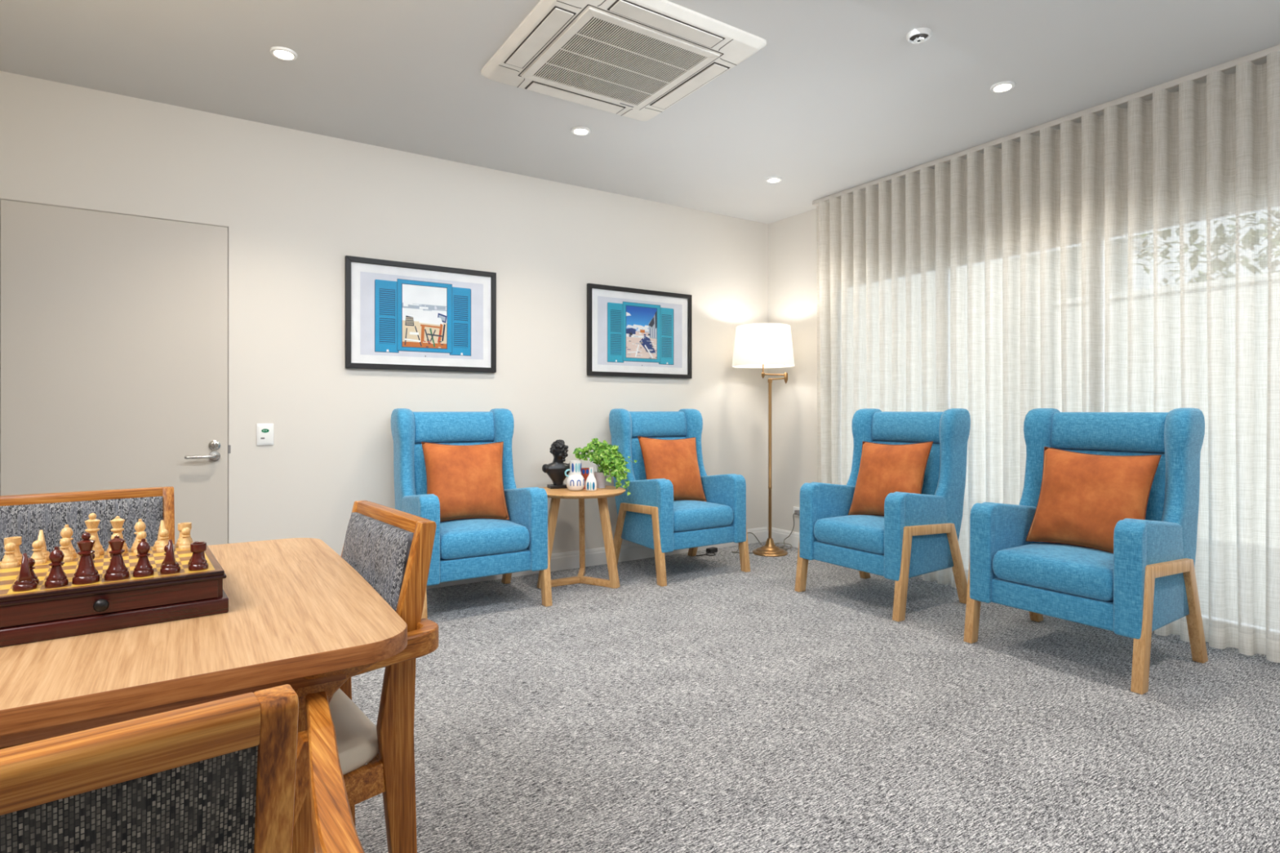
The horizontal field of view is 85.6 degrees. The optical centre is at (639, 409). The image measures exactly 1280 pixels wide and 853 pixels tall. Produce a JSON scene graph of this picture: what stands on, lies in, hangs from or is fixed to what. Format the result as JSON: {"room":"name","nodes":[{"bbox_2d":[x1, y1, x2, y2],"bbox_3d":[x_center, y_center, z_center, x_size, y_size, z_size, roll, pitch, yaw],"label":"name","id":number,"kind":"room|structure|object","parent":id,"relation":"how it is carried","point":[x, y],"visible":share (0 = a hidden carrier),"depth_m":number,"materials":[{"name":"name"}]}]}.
{"room":"care facility","nodes":[
{"label":"care facility","id":0,"kind":"room"},
{"bbox_2d":[0,71,768,556],"bbox_3d":[-1.958,-0.235,3.982,7.470,2.700,0.140,0,0,-33],"label":"wall","id":1,"kind":"structure","parent":0,"point":[292,203],"depth_m":4.11,"materials":[{"name":"beige paint"}]},
{"bbox_2d":[0,198,228,543],"bbox_3d":[-2.642,0.062,3.532,0.923,2.105,0.126,0,0,-33],"label":"trim","id":2,"kind":"structure","parent":1,"relation":"attached to","point":[0,198],"depth_m":3.46,"materials":[{"name":"beige paint"}]},
{"bbox_2d":[0,199,231,545],"bbox_3d":[-2.594,0.059,3.470,0.926,2.088,0.104,0,0,-33],"label":"door","id":3,"kind":"structure","parent":1,"relation":"in","point":[114,326],"depth_m":3.46,"materials":[{"name":"grey wood"}]},
{"bbox_2d":[256,423,273,445],"bbox_3d":[-2.071,0.135,3.816,0.084,0.120,0.015,0,0,-33],"label":"switch","id":4,"kind":"object","parent":1,"relation":"attached to","point":[264,432],"visible":1,"depth_m":3.81,"materials":[{"name":"white plastic"}]},
{"bbox_2d":[345,255,496,372],"bbox_3d":[-1.335,-0.573,4.286,0.922,0.655,0.029,0,0,-33],"label":"framed picture","id":5,"kind":"object","parent":1,"relation":"attached to","point":[399,315],"visible":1,"depth_m":4.26,"materials":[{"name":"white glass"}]},
{"bbox_2d":[360,271,483,359],"bbox_3d":[-1.337,-0.573,4.288,0.756,0.492,0.002,0,0,-33],"label":"print","id":6,"kind":"object","parent":5,"relation":"attached to","point":[404,316],"depth_m":4.27},
{"bbox_2d":[426,526,768,589],"bbox_3d":[-0.565,1.055,4.798,3.932,0.120,0.016,0,0,-33],"label":"baseboard","id":7,"kind":"structure","parent":1,"relation":"attached to","point":[593,557],"depth_m":4.96,"materials":[{"name":"white paint"}]},
{"bbox_2d":[586,283,692,378],"bbox_3d":[0.013,-0.573,5.166,0.922,0.655,0.029,0,0,-33],"label":"framed picture","id":8,"kind":"object","parent":1,"relation":"attached to","point":[632,332],"visible":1,"depth_m":5.15,"materials":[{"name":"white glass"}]},
{"bbox_2d":[597,296,682,368],"bbox_3d":[0.012,-0.573,5.167,0.756,0.492,0.002,0,0,-33],"label":"print","id":9,"kind":"object","parent":8,"relation":"attached to","point":[633,331],"depth_m":5.16},
{"bbox_2d":[0,0,1279,223],"bbox_3d":[0.079,-1.635,0.729,7.730,0.100,7.935,0,0,-33],"label":"ceiling","id":10,"kind":"structure","parent":0,"point":[837,97],"depth_m":3.24,"materials":[{"name":"white paint"}]},
{"bbox_2d":[269,46,297,60],"bbox_3d":[-1.581,-1.580,3.064,0.110,0.010,0.110,0,0,-33],"label":"recessed light","id":11,"kind":"object","parent":10,"relation":"in","point":[280,52],"visible":1,"depth_m":3.06,"materials":[{"name":"white plastic"}]},
{"bbox_2d":[571,126,590,135],"bbox_3d":[-0.335,-1.580,3.913,0.110,0.010,0.110,0,0,-33],"label":"recessed light","id":12,"kind":"object","parent":10,"relation":"in","point":[580,131],"visible":1,"depth_m":3.91,"materials":[{"name":"white plastic"}]},
{"bbox_2d":[480,0,766,120],"bbox_3d":[-0.100,-1.563,3.104,0.950,0.044,0.950,0,0,-33],"label":"air conditioner","id":13,"kind":"object","parent":10,"relation":"attached to","point":[637,60],"visible":1,"depth_m":2.99,"materials":[{"name":"beige plastic"}]},
{"bbox_2d":[521,7,719,110],"bbox_3d":[-0.100,-1.546,3.104,0.650,0.009,0.650,0,0,-33],"label":"grille","id":14,"kind":"object","parent":13,"relation":"attached to","point":[602,54],"depth_m":3.05,"materials":[{"name":"beige plastic"}]},
{"bbox_2d":[765,176,782,182],"bbox_3d":[0.919,-1.580,4.742,0.110,0.010,0.110,0,0,-33],"label":"recessed light","id":15,"kind":"object","parent":10,"relation":"in","point":[773,179],"visible":1,"depth_m":4.73,"materials":[{"name":"white plastic"}]},
{"bbox_2d":[906,26,931,44],"bbox_3d":[1.175,-1.570,2.910,0.100,0.030,0.100,0,0,-33],"label":"smoke detector","id":16,"kind":"object","parent":10,"relation":"attached to","point":[918,35],"visible":1,"depth_m":2.90,"materials":[{"name":"white plastic"}]},
{"bbox_2d":[990,80,1015,93],"bbox_3d":[1.774,-1.580,3.379,0.110,0.010,0.110,0,0,-33],"label":"recessed light","id":17,"kind":"object","parent":10,"relation":"in","point":[1005,86],"visible":1,"depth_m":3.37,"materials":[{"name":"white plastic"}]},
{"bbox_2d":[812,44,1279,204],"bbox_3d":[2.646,-1.569,3.200,0.028,0.032,4.870,0,0,-33],"label":"track","id":18,"kind":"object","parent":10,"relation":"attached to","point":[1260,55],"visible":0.93,"depth_m":3.67,"materials":[{"name":"white metal"}]},
{"bbox_2d":[816,50,1279,662],"bbox_3d":[2.662,-0.226,3.184,0.111,2.638,4.857,0,0,-33],"label":"sheer curtain","id":19,"kind":"object","parent":18,"relation":"hanging from","point":[1127,260],"visible":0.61,"depth_m":3.62,"materials":[{"name":"fabric"}]},
{"bbox_2d":[768,208,817,533],"bbox_3d":[3.216,-0.225,2.775,0.160,2.720,7.535,0,0,-33],"label":"wall","id":20,"kind":"structure","parent":0,"point":[792,241],"depth_m":5.64,"materials":[{"name":"beige paint"}]},
{"bbox_2d":[771,527,799,547],"bbox_3d":[1.265,1.055,5.606,0.016,0.120,0.629,0,0,-33],"label":"baseboard","id":21,"kind":"structure","parent":20,"relation":"attached to","point":[778,535],"depth_m":5.70,"materials":[{"name":"white paint"}]},
{"bbox_2d":[793,506,799,516],"bbox_3d":[1.269,0.825,5.573,0.045,0.072,0.116,0,0,-33],"label":"power outlet","id":22,"kind":"object","parent":20,"relation":"attached to","point":[796,509],"visible":0.6,"depth_m":5.57,"materials":[{"name":"white plastic"}]},
{"bbox_2d":[315,541,1279,852],"bbox_3d":[0.079,1.165,0.729,7.730,0.100,7.935,0,0,-33],"label":"floor","id":23,"kind":"structure","parent":0,"point":[721,707],"depth_m":2.41,"materials":[{"name":"carpet"}]},
{"bbox_2d":[0,486,174,749],"bbox_3d":[-1.448,0.675,1.771,0.775,0.880,0.560,0,0,-37],"label":"armchair","id":24,"kind":"object","parent":23,"relation":"on","point":[24,516],"visible":0.3,"depth_m":1.95,"materials":[{"name":"grey fabric"}]},
{"bbox_2d":[0,496,163,560],"bbox_3d":[-1.580,0.385,1.945,0.390,0.250,0.079,0,0,-37],"label":"cushion","id":25,"kind":"object","parent":24,"relation":"on","point":[24,518],"depth_m":1.93,"materials":[{"name":"grey fabric"}]},
{"bbox_2d":[0,684,364,852],"bbox_3d":[-0.631,0.675,0.645,0.775,0.880,0.560,0,0,-39],"label":"armchair","id":26,"kind":"object","parent":23,"relation":"on","point":[236,774],"visible":1,"depth_m":0.53,"materials":[{"name":"brown wood"}]},
{"bbox_2d":[0,537,407,852],"bbox_3d":[-1.091,0.740,1.272,1.074,0.750,1.070,0,0,-33],"label":"dining table","id":27,"kind":"object","parent":23,"relation":"on","point":[300,616],"visible":0.77,"depth_m":1.07,"materials":[{"name":"brown wood"}]},
{"bbox_2d":[0,541,228,647],"bbox_3d":[-0.988,0.327,1.271,0.362,0.076,0.378,0,0,-37],"label":"box","id":28,"kind":"object","parent":27,"relation":"on","point":[42,613],"visible":0.83,"depth_m":1.16,"materials":[{"name":"brown wood"}]},
{"bbox_2d":[0,542,19,568],"bbox_3d":[-1.160,0.266,1.272,0.026,0.044,0.026,0,0,-25],"label":"pawn","id":29,"kind":"object","parent":28,"relation":"on","point":[10,560],"visible":1,"depth_m":1.27,"materials":[{"name":"beige wood"}]},
{"bbox_2d":[1,536,22,563],"bbox_3d":[-1.185,0.265,1.304,0.031,0.047,0.031,0,0,-37],"label":"chess rook","id":30,"kind":"object","parent":28,"relation":"on","point":[17,540],"visible":0.56,"depth_m":1.30,"materials":[{"name":"beige wood"}]},
{"bbox_2d":[12,553,37,591],"bbox_3d":[-0.989,0.260,1.110,0.030,0.058,0.030,0,0,-41],"label":"knight","id":31,"kind":"object","parent":28,"relation":"on","point":[25,582],"visible":1,"depth_m":1.10,"materials":[{"name":"brown wood"}]},
{"bbox_2d":[27,557,39,584],"bbox_3d":[-1.010,0.266,1.140,0.026,0.044,0.026,0,0,-25],"label":"pawn","id":32,"kind":"object","parent":28,"relation":"on","point":[31,561],"visible":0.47,"depth_m":1.14,"materials":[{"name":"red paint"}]},
{"bbox_2d":[31,540,46,564],"bbox_3d":[-1.130,0.266,1.295,0.026,0.044,0.026,0,0,-32],"label":"pawn","id":33,"kind":"object","parent":28,"relation":"on","point":[37,555],"visible":0.91,"depth_m":1.29,"materials":[{"name":"beige wood"}]},
{"bbox_2d":[31,529,49,560],"bbox_3d":[-1.150,0.260,1.327,0.030,0.058,0.030,0,0,-37],"label":"knight","id":34,"kind":"object","parent":28,"relation":"on","point":[41,535],"visible":0.41,"depth_m":1.32,"materials":[{"name":"beige wood"}]},
{"bbox_2d":[44,546,68,587],"bbox_3d":[-0.957,0.256,1.133,0.030,0.065,0.030,0,0,-39],"label":"bishop","id":35,"kind":"object","parent":28,"relation":"on","point":[56,578],"visible":1,"depth_m":1.13,"materials":[{"name":"red paint"}]},
{"bbox_2d":[59,537,74,562],"bbox_3d":[-1.099,0.266,1.320,0.026,0.044,0.026,0,0,-31],"label":"pawn","id":36,"kind":"object","parent":28,"relation":"on","point":[64,543],"visible":0.87,"depth_m":1.31,"materials":[{"name":"beige wood"}]},
{"bbox_2d":[59,524,76,557],"bbox_3d":[-1.120,0.256,1.350,0.030,0.065,0.030,0,0,-27],"label":"bishop","id":37,"kind":"object","parent":28,"relation":"on","point":[66,532],"visible":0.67,"depth_m":1.35,"materials":[{"name":"beige wood"}]},
{"bbox_2d":[71,532,100,585],"bbox_3d":[-0.927,0.247,1.156,0.037,0.083,0.037,0,0,-27],"label":"king","id":38,"kind":"object","parent":28,"relation":"on","point":[86,573],"visible":1,"depth_m":1.15,"materials":[{"name":"red paint"}]},
{"bbox_2d":[84,512,104,555],"bbox_3d":[-1.089,0.247,1.373,0.037,0.083,0.037,0,0,-39],"label":"king","id":39,"kind":"object","parent":28,"relation":"on","point":[92,523],"visible":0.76,"depth_m":1.37,"materials":[{"name":"beige wood"}]},
{"bbox_2d":[89,535,99,559],"bbox_3d":[-1.067,0.266,1.343,0.026,0.044,0.026,0,0,-34],"label":"pawn","id":40,"kind":"object","parent":28,"relation":"on","point":[92,537],"visible":0.41,"depth_m":1.34,"materials":[{"name":"beige wood"}]},
{"bbox_2d":[107,533,124,556],"bbox_3d":[-1.037,0.266,1.367,0.026,0.044,0.026,0,0,-31],"label":"pawn","id":41,"kind":"object","parent":28,"relation":"on","point":[115,534],"visible":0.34,"depth_m":1.36,"materials":[{"name":"beige wood"}]},
{"bbox_2d":[103,535,129,581],"bbox_3d":[-0.895,0.252,1.182,0.035,0.074,0.035,0,0,-37],"label":"chess queen","id":42,"kind":"object","parent":28,"relation":"on","point":[117,570],"visible":1,"depth_m":1.17,"materials":[{"name":"red paint"}]},
{"bbox_2d":[106,515,128,553],"bbox_3d":[-1.058,0.252,1.399,0.035,0.074,0.035,0,0,-37],"label":"chess queen","id":43,"kind":"object","parent":28,"relation":"on","point":[117,523],"visible":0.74,"depth_m":1.39,"materials":[{"name":"beige wood"}]},
{"bbox_2d":[131,519,146,551],"bbox_3d":[-1.028,0.256,1.420,0.030,0.065,0.030,0,0,-41],"label":"bishop","id":44,"kind":"object","parent":28,"relation":"on","point":[140,526],"visible":0.59,"depth_m":1.41,"materials":[{"name":"beige wood"}]},
{"bbox_2d":[133,531,149,554],"bbox_3d":[-1.003,0.266,1.390,0.026,0.044,0.026,0,0,-27],"label":"pawn","id":45,"kind":"object","parent":28,"relation":"on","point":[141,535],"visible":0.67,"depth_m":1.38,"materials":[{"name":"beige wood"}]},
{"bbox_2d":[133,538,154,577],"bbox_3d":[-0.865,0.256,1.203,0.030,0.065,0.030,0,0,-26],"label":"bishop","id":46,"kind":"object","parent":28,"relation":"on","point":[144,568],"visible":1,"depth_m":1.20,"materials":[{"name":"red paint"}]},
{"bbox_2d":[153,520,168,549],"bbox_3d":[-0.999,0.260,1.443,0.030,0.058,0.030,0,0,-42],"label":"knight","id":47,"kind":"object","parent":28,"relation":"on","point":[162,526],"visible":0.39,"depth_m":1.44,"materials":[{"name":"beige wood"}]},
{"bbox_2d":[155,528,168,551],"bbox_3d":[-0.974,0.266,1.413,0.026,0.044,0.026,0,0,-40],"label":"pawn","id":48,"kind":"object","parent":28,"relation":"on","point":[164,533],"visible":0.87,"depth_m":1.41,"materials":[{"name":"beige wood"}]},
{"bbox_2d":[160,544,174,568],"bbox_3d":[-0.857,0.266,1.258,0.026,0.044,0.026,0,0,-41],"label":"pawn","id":49,"kind":"object","parent":28,"relation":"on","point":[166,546],"visible":0.27,"depth_m":1.25,"materials":[{"name":"red wood"}]},
{"bbox_2d":[160,539,180,574],"bbox_3d":[-0.834,0.260,1.226,0.030,0.058,0.030,0,0,-27],"label":"knight","id":50,"kind":"object","parent":28,"relation":"on","point":[171,566],"visible":1,"depth_m":1.22,"materials":[{"name":"red paint"}]},
{"bbox_2d":[176,522,193,546],"bbox_3d":[-0.968,0.265,1.469,0.031,0.047,0.031,0,0,-31],"label":"chess rook","id":51,"kind":"object","parent":28,"relation":"on","point":[180,526],"visible":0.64,"depth_m":1.46,"materials":[{"name":"beige wood"}]},
{"bbox_2d":[178,527,191,550],"bbox_3d":[-0.944,0.266,1.435,0.026,0.044,0.026,0,0,-27],"label":"pawn","id":52,"kind":"object","parent":28,"relation":"on","point":[184,544],"visible":0.95,"depth_m":1.43,"materials":[{"name":"beige wood"}]},
{"bbox_2d":[188,542,208,571],"bbox_3d":[-0.799,0.265,1.250,0.031,0.047,0.031,0,0,-38],"label":"chess rook","id":53,"kind":"object","parent":28,"relation":"on","point":[198,562],"visible":1,"depth_m":1.24,"materials":[{"name":"red paint"}]},
{"bbox_2d":[328,500,438,852],"bbox_3d":[-0.786,0.675,1.452,0.560,0.880,0.774,0,0,-39],"label":"armchair","id":54,"kind":"object","parent":23,"relation":"on","point":[391,548],"visible":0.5,"depth_m":1.42,"materials":[{"name":"brown wood"}]},
{"bbox_2d":[341,511,413,611],"bbox_3d":[-0.618,0.385,1.590,0.079,0.250,0.390,0,0,-39],"label":"chair backrest","id":55,"kind":"object","parent":54,"relation":"on","point":[379,547],"depth_m":1.53,"materials":[{"name":"grey fabric"}]},
{"bbox_2d":[391,408,552,619],"bbox_3d":[-1.007,0.553,4.026,0.746,1.124,0.719,0,0,-33],"label":"armchair","id":56,"kind":"object","parent":23,"relation":"on","point":[464,548],"visible":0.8,"depth_m":3.93,"materials":[{"name":"blue fabric"}]},
{"bbox_2d":[412,411,494,443],"bbox_3d":[-1.157,0.104,4.256,0.504,0.186,0.168,0,0,-33],"label":"cushion","id":57,"kind":"object","parent":56,"relation":"on","point":[432,427],"depth_m":4.19,"materials":[{"name":"blue fabric"}]},
{"bbox_2d":[421,441,509,521],"bbox_3d":[-1.029,0.421,4.076,0.492,0.468,0.229,0,0,-24],"label":"cushion","id":58,"kind":"object","parent":56,"relation":"on","point":[467,480],"visible":0.93,"depth_m":4.02,"materials":[{"name":"orange fabric"}]},
{"bbox_2d":[440,518,529,559],"bbox_3d":[-0.967,0.717,3.964,0.512,0.163,0.516,0,0,-33],"label":"seat cushion","id":59,"kind":"object","parent":56,"relation":"on","point":[466,539],"depth_m":3.79,"materials":[{"name":"blue fabric"}]},
{"bbox_2d":[537,485,626,588],"bbox_3d":[-0.388,0.817,4.457,0.592,0.604,0.592,0,0,-33],"label":"side table","id":60,"kind":"object","parent":23,"relation":"on","point":[601,494],"visible":0.74,"depth_m":4.35,"materials":[{"name":"brown wood"}]},
{"bbox_2d":[542,439,569,488],"bbox_3d":[-0.539,0.354,4.545,0.211,0.321,0.129,0,0,-11],"label":"bust sculpture","id":61,"kind":"object","parent":60,"relation":"on","point":[556,469],"visible":0.93,"depth_m":4.51,"materials":[{"name":"black stone"}]},
{"bbox_2d":[564,460,585,490],"bbox_3d":[-0.415,0.420,4.415,0.126,0.190,0.120,0,0,-33],"label":"jug vase","id":62,"kind":"object","parent":60,"relation":"on","point":[575,481],"visible":1,"depth_m":4.38,"materials":[{"name":"white ceramic"}]},
{"bbox_2d":[581,467,589,488],"bbox_3d":[-0.358,0.449,4.524,0.086,0.132,0.086,0,0,-33],"label":"vase","id":63,"kind":"object","parent":60,"relation":"on","point":[584,471],"visible":0.36,"depth_m":4.49,"materials":[{"name":"ceramic"}]},
{"bbox_2d":[585,466,596,491],"bbox_3d":[-0.310,0.439,4.393,0.072,0.152,0.074,0,0,-33],"label":"bottle vase","id":64,"kind":"object","parent":60,"relation":"on","point":[591,482],"visible":1,"depth_m":4.37,"materials":[{"name":"white ceramic"}]},
{"bbox_2d":[593,471,606,488],"bbox_3d":[-0.261,0.463,4.564,0.090,0.104,0.090,0,0,-33],"label":"pot","id":65,"kind":"object","parent":60,"relation":"on","point":[600,477],"depth_m":4.53,"materials":[{"name":"white ceramic"}]},
{"bbox_2d":[573,438,636,495],"bbox_3d":[-0.228,0.368,4.545,0.430,0.367,0.245,0,0,-4],"label":"ivy","id":66,"kind":"object","parent":60,"relation":"on","point":[606,455],"visible":0.99,"depth_m":4.52,"materials":[{"name":"plant"}]},
{"bbox_2d":[608,408,750,586],"bbox_3d":[0.254,0.553,4.857,0.746,1.124,0.719,0,0,-33],"label":"armchair","id":67,"kind":"object","parent":23,"relation":"on","point":[649,517],"visible":0.9,"depth_m":4.73,"materials":[{"name":"blue fabric"}]},
{"bbox_2d":[629,411,686,437],"bbox_3d":[0.103,0.104,5.088,0.504,0.186,0.168,0,0,-33],"label":"cushion","id":68,"kind":"object","parent":67,"relation":"on","point":[644,424],"depth_m":5.02,"materials":[{"name":"blue fabric"}]},
{"bbox_2d":[637,435,706,502],"bbox_3d":[0.231,0.423,4.907,0.496,0.477,0.229,0,0,-26],"label":"cushion","id":69,"kind":"object","parent":67,"relation":"on","point":[675,460],"visible":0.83,"depth_m":4.85,"materials":[{"name":"orange fabric"}]},
{"bbox_2d":[673,500,733,532],"bbox_3d":[0.294,0.717,4.796,0.512,0.163,0.516,0,0,-33],"label":"seat cushion","id":70,"kind":"object","parent":67,"relation":"on","point":[689,516],"depth_m":4.62,"materials":[{"name":"blue fabric"}]},
{"bbox_2d":[696,546,717,555],"bbox_3d":[0.538,1.097,5.323,0.108,0.035,0.248,0,0,34],"label":"power adapter","id":71,"kind":"object","parent":23,"relation":"on","point":[709,550],"visible":1,"depth_m":5.36,"materials":[{"name":"black plastic"}]},
{"bbox_2d":[732,323,794,556],"bbox_3d":[0.959,0.232,5.379,0.480,1.766,0.480,0,0,-33],"label":"floor lamp","id":72,"kind":"object","parent":23,"relation":"on","point":[757,345],"visible":1,"depth_m":5.23,"materials":[{"name":"gold metal"}]},
{"bbox_2d":[731,512,795,553],"bbox_3d":[0.980,0.972,5.494,0.561,0.300,0.201,0,0,-20],"label":"lamp cord","id":73,"kind":"object","parent":23,"relation":"on","point":[784,548],"visible":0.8,"depth_m":5.56,"materials":[{"name":"plastic"}]},
{"bbox_2d":[794,408,970,622],"bbox_3d":[1.456,0.553,4.137,0.719,1.124,0.746,0,0,-33],"label":"armchair","id":74,"kind":"object","parent":23,"relation":"on","point":[917,535],"visible":0.92,"depth_m":3.96,"materials":[{"name":"blue fabric"}]},
{"bbox_2d":[813,515,884,554],"bbox_3d":[1.395,0.717,4.097,0.516,0.163,0.512,0,0,-33],"label":"seat cushion","id":75,"kind":"object","parent":74,"relation":"on","point":[850,534],"depth_m":3.98,"materials":[{"name":"blue fabric"}]},
{"bbox_2d":[848,441,933,515],"bbox_3d":[1.502,0.421,4.162,0.224,0.478,0.497,0,0,-37],"label":"cushion","id":76,"kind":"object","parent":74,"relation":"on","point":[885,469],"visible":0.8,"depth_m":4.11,"materials":[{"name":"orange fabric"}]},
{"bbox_2d":[871,411,943,443],"bbox_3d":[1.687,0.104,4.288,0.168,0.186,0.504,0,0,-33],"label":"cushion","id":77,"kind":"object","parent":74,"relation":"on","point":[886,427],"depth_m":4.24,"materials":[{"name":"blue fabric"}]},
{"bbox_2d":[963,408,1208,694],"bbox_3d":[2.062,0.553,3.209,0.719,1.124,0.746,0,0,-33],"label":"armchair","id":78,"kind":"object","parent":23,"relation":"on","point":[1148,584],"visible":0.92,"depth_m":3.04,"materials":[{"name":"blue fabric"}]},
{"bbox_2d":[992,542,1113,601],"bbox_3d":[2.000,0.717,3.169,0.516,0.163,0.512,0,0,-33],"label":"seat cushion","id":79,"kind":"object","parent":78,"relation":"on","point":[1075,573],"depth_m":3.05,"materials":[{"name":"blue fabric"}]},
{"bbox_2d":[1025,446,1161,553],"bbox_3d":[2.106,0.422,3.231,0.227,0.477,0.498,0,0,-35],"label":"cushion","id":80,"kind":"object","parent":78,"relation":"on","point":[1082,498],"visible":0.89,"depth_m":3.18,"materials":[{"name":"orange fabric"}]},
{"bbox_2d":[1050,412,1168,453],"bbox_3d":[2.292,0.104,3.359,0.168,0.186,0.504,0,0,-33],"label":"cushion","id":81,"kind":"object","parent":78,"relation":"on","point":[1074,432],"depth_m":3.30,"materials":[{"name":"blue fabric"}]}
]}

